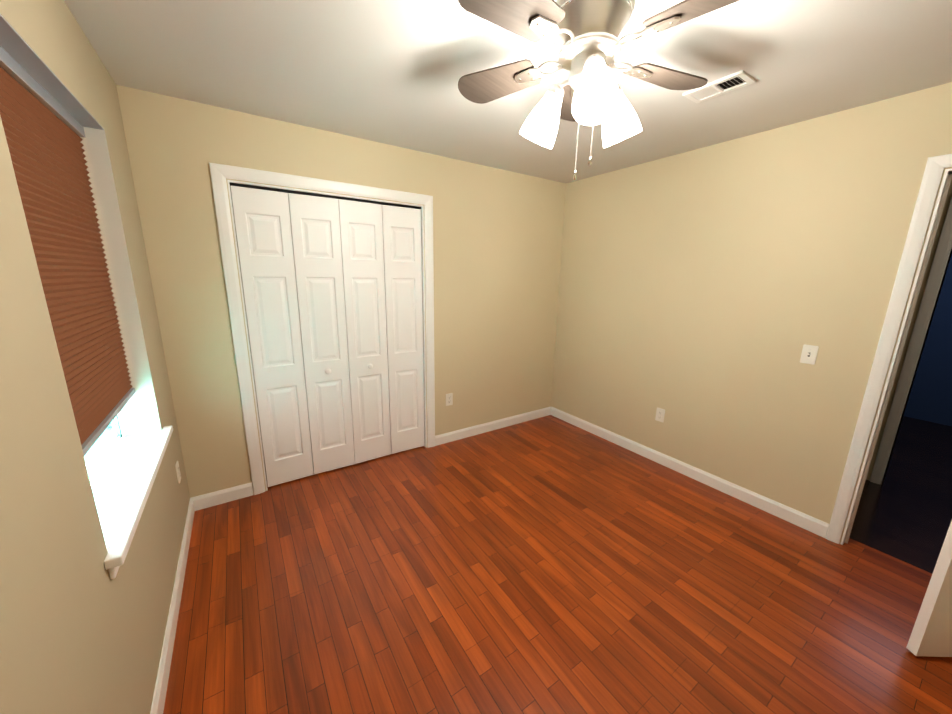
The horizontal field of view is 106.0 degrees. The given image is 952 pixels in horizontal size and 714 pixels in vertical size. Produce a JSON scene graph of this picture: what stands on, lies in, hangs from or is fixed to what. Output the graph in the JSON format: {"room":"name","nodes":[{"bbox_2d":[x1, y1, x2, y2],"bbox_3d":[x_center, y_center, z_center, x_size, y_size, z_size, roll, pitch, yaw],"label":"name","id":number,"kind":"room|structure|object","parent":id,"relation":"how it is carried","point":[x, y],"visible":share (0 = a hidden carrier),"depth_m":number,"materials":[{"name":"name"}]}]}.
{"room":"empty bedroom","nodes":[
{"label":"empty bedroom","id":0,"kind":"room"},
{"bbox_2d":[0,0,189,713],"bbox_3d":[-0.960,0.161,0.622,0.190,2.440,3.460,-7,15,-33],"label":"wall","id":1,"kind":"structure","parent":0,"point":[81,632],"depth_m":0.86,"materials":[{"name":"paint"}]},
{"bbox_2d":[0,14,160,547],"bbox_3d":[-1.396,-0.194,1.227,0.184,1.370,0.981,-7,15,-33],"label":"window","id":2,"kind":"structure","parent":1,"relation":"in","point":[97,455],"depth_m":1.59,"materials":[{"name":"white"}]},
{"bbox_2d":[0,46,134,455],"bbox_3d":[-1.387,-0.297,1.208,0.044,1.155,0.968,-7,15,-33],"label":"window blind","id":3,"kind":"object","parent":2,"relation":"attached to","point":[43,129],"visible":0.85,"depth_m":1.22,"materials":[{"name":"brown fabric"}]},
{"bbox_2d":[91,425,172,578],"bbox_3d":[-1.382,0.508,1.404,0.198,0.075,1.070,-7,15,-33],"label":"window sill","id":4,"kind":"structure","parent":1,"relation":"attached to","point":[122,482],"depth_m":1.34,"materials":[{"name":"white wood"}]},
{"bbox_2d":[150,497,197,713],"bbox_3d":[-0.896,1.294,0.936,0.013,0.095,3.460,-7,15,-33],"label":"baseboard","id":5,"kind":"structure","parent":1,"relation":"attached to","point":[158,702],"depth_m":1.54,"materials":[{"name":"white wood"}]},
{"bbox_2d":[175,461,180,482],"bbox_3d":[-1.713,0.662,2.066,0.009,0.114,0.070,-7,15,-33],"label":"outlet","id":6,"kind":"object","parent":1,"relation":"attached to","point":[178,471],"visible":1,"depth_m":2.05,"materials":[{"name":"white plastic"}]},
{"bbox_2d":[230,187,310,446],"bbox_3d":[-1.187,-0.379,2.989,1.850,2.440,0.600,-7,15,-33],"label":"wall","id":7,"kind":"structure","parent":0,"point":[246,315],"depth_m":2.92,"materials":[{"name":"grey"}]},
{"bbox_2d":[116,85,565,497],"bbox_3d":[-0.513,-0.366,3.007,3.250,2.450,0.120,-7,15,-33],"label":"wall","id":8,"kind":"structure","parent":0,"point":[497,241],"depth_m":2.44,"materials":[{"name":"paint"}]},
{"bbox_2d":[194,482,252,509],"bbox_3d":[-1.697,0.941,2.432,0.311,0.095,0.013,-7,15,-33],"label":"baseboard","id":9,"kind":"structure","parent":8,"relation":"attached to","point":[215,498],"depth_m":2.42,"materials":[{"name":"white wood"}]},
{"bbox_2d":[230,186,313,486],"bbox_3d":[-1.371,-0.063,2.471,0.308,2.022,0.036,-7,15,-33],"label":"closet door","id":10,"kind":"structure","parent":8,"relation":"in","point":[263,234],"depth_m":2.43,"materials":[{"name":"white wood"}]},
{"bbox_2d":[288,193,354,473],"bbox_3d":[-1.101,-0.093,2.627,0.308,2.022,0.070,-7,15,-33],"label":"closet door","id":11,"kind":"structure","parent":8,"relation":"in","point":[315,230],"depth_m":2.60,"materials":[{"name":"white wood"}]},
{"bbox_2d":[209,162,434,494],"bbox_3d":[-0.991,-0.124,2.739,1.270,2.060,0.121,-7,15,-33],"label":"door frame","id":12,"kind":"structure","parent":8,"relation":"attached to","point":[301,191],"depth_m":2.50,"materials":[{"name":"white wood"}]},
{"bbox_2d":[338,199,390,463],"bbox_3d":[-0.842,-0.127,2.795,0.308,2.022,0.070,-7,15,-33],"label":"closet door","id":13,"kind":"structure","parent":8,"relation":"in","point":[361,231],"depth_m":2.77,"materials":[{"name":"white wood"}]},
{"bbox_2d":[382,205,423,453],"bbox_3d":[-0.591,-0.164,2.977,0.308,2.022,0.036,-7,15,-33],"label":"closet door","id":14,"kind":"structure","parent":8,"relation":"in","point":[401,226],"depth_m":2.94,"materials":[{"name":"white wood"}]},
{"bbox_2d":[446,393,452,405],"bbox_3d":[-0.245,0.390,3.290,0.070,0.114,0.009,-7,15,-33],"label":"outlet","id":15,"kind":"object","parent":8,"relation":"attached to","point":[449,398],"visible":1,"depth_m":3.29,"materials":[{"name":"white plastic"}]},
{"bbox_2d":[435,407,549,445],"bbox_3d":[0.224,0.692,3.679,1.441,0.095,0.013,-7,15,-33],"label":"baseboard","id":16,"kind":"structure","parent":8,"relation":"attached to","point":[444,438],"depth_m":3.61,"materials":[{"name":"white wood"}]},
{"bbox_2d":[64,0,951,182],"bbox_3d":[0.467,-1.249,1.256,3.560,0.080,3.700,-7,15,-33],"label":"ceiling","id":17,"kind":"structure","parent":0,"point":[391,72],"depth_m":1.58,"materials":[{"name":"paint"}]},
{"bbox_2d":[458,0,739,179],"bbox_3d":[0.405,-0.934,1.297,1.104,0.555,1.068,-7,15,-33],"label":"ceiling fan","id":18,"kind":"object","parent":17,"relation":"hanging from","point":[588,92],"visible":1,"depth_m":1.21,"materials":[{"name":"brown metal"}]},
{"bbox_2d":[683,70,755,102],"bbox_3d":[1.169,-1.299,1.734,0.144,0.011,0.260,-7,15,-33],"label":"ceiling vent","id":19,"kind":"object","parent":17,"relation":"in","point":[732,82],"visible":1,"depth_m":1.72,"materials":[{"name":"white metal"}]},
{"bbox_2d":[163,415,951,713],"bbox_3d":[2.268,1.144,2.238,7.110,0.080,5.020,-7,15,-33],"label":"floor","id":20,"kind":"structure","parent":0,"point":[549,564],"depth_m":1.79,"materials":[{"name":"laminate"}]},
{"bbox_2d":[551,82,951,543],"bbox_3d":[1.880,-0.202,2.466,0.120,2.450,3.460,-7,15,-33],"label":"wall","id":21,"kind":"structure","parent":0,"point":[707,293],"depth_m":2.40,"materials":[{"name":"paint"}]},
{"bbox_2d":[655,407,664,422],"bbox_3d":[1.542,0.486,3.005,0.009,0.114,0.070,-7,15,-33],"label":"outlet","id":22,"kind":"object","parent":21,"relation":"attached to","point":[660,414],"visible":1,"depth_m":3.00,"materials":[{"name":"white plastic"}]},
{"bbox_2d":[550,406,828,537],"bbox_3d":[1.497,0.836,3.141,0.013,0.095,2.345,-7,15,-33],"label":"baseboard","id":23,"kind":"structure","parent":21,"relation":"attached to","point":[752,498],"depth_m":2.72,"materials":[{"name":"white wood"}]},
{"bbox_2d":[800,344,818,364],"bbox_3d":[2.013,-0.014,2.170,0.019,0.114,0.070,-7,15,-33],"label":"light switch","id":24,"kind":"object","parent":21,"relation":"attached to","point":[809,354],"visible":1,"depth_m":2.17,"materials":[{"name":"white plastic"}]},
{"bbox_2d":[826,154,951,544],"bbox_3d":[2.478,0.159,1.616,0.154,2.123,0.946,-7,15,-33],"label":"door frame","id":25,"kind":"structure","parent":21,"relation":"attached to","point":[927,194],"depth_m":1.89,"materials":[{"name":"white wood"}]},
{"bbox_2d":[906,520,951,656],"bbox_3d":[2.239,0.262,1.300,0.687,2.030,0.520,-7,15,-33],"label":"door leaf","id":26,"kind":"structure","parent":21,"relation":"in","point":[931,635],"depth_m":1.46,"materials":[{"name":"white painted wood"}]},
{"bbox_2d":[866,180,951,481],"bbox_3d":[3.250,-0.186,2.502,0.100,2.450,4.400,-7,15,-33],"label":"wall","id":27,"kind":"structure","parent":0,"point":[929,264],"depth_m":2.58,"materials":[{"name":"paint"}]},
{"bbox_2d":[866,196,951,483],"bbox_3d":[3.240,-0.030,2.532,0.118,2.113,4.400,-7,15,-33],"label":"door frame","id":28,"kind":"structure","parent":27,"relation":"attached to","point":[936,276],"depth_m":2.57,"materials":[{"name":"white wood"}]},
{"bbox_2d":[904,255,951,425],"bbox_3d":[5.549,-0.346,3.361,0.100,2.440,3.800,-7,15,-33],"label":"wall","id":29,"kind":"structure","parent":0,"point":[930,398],"depth_m":3.98,"materials":[{"name":"paint"}]}
]}

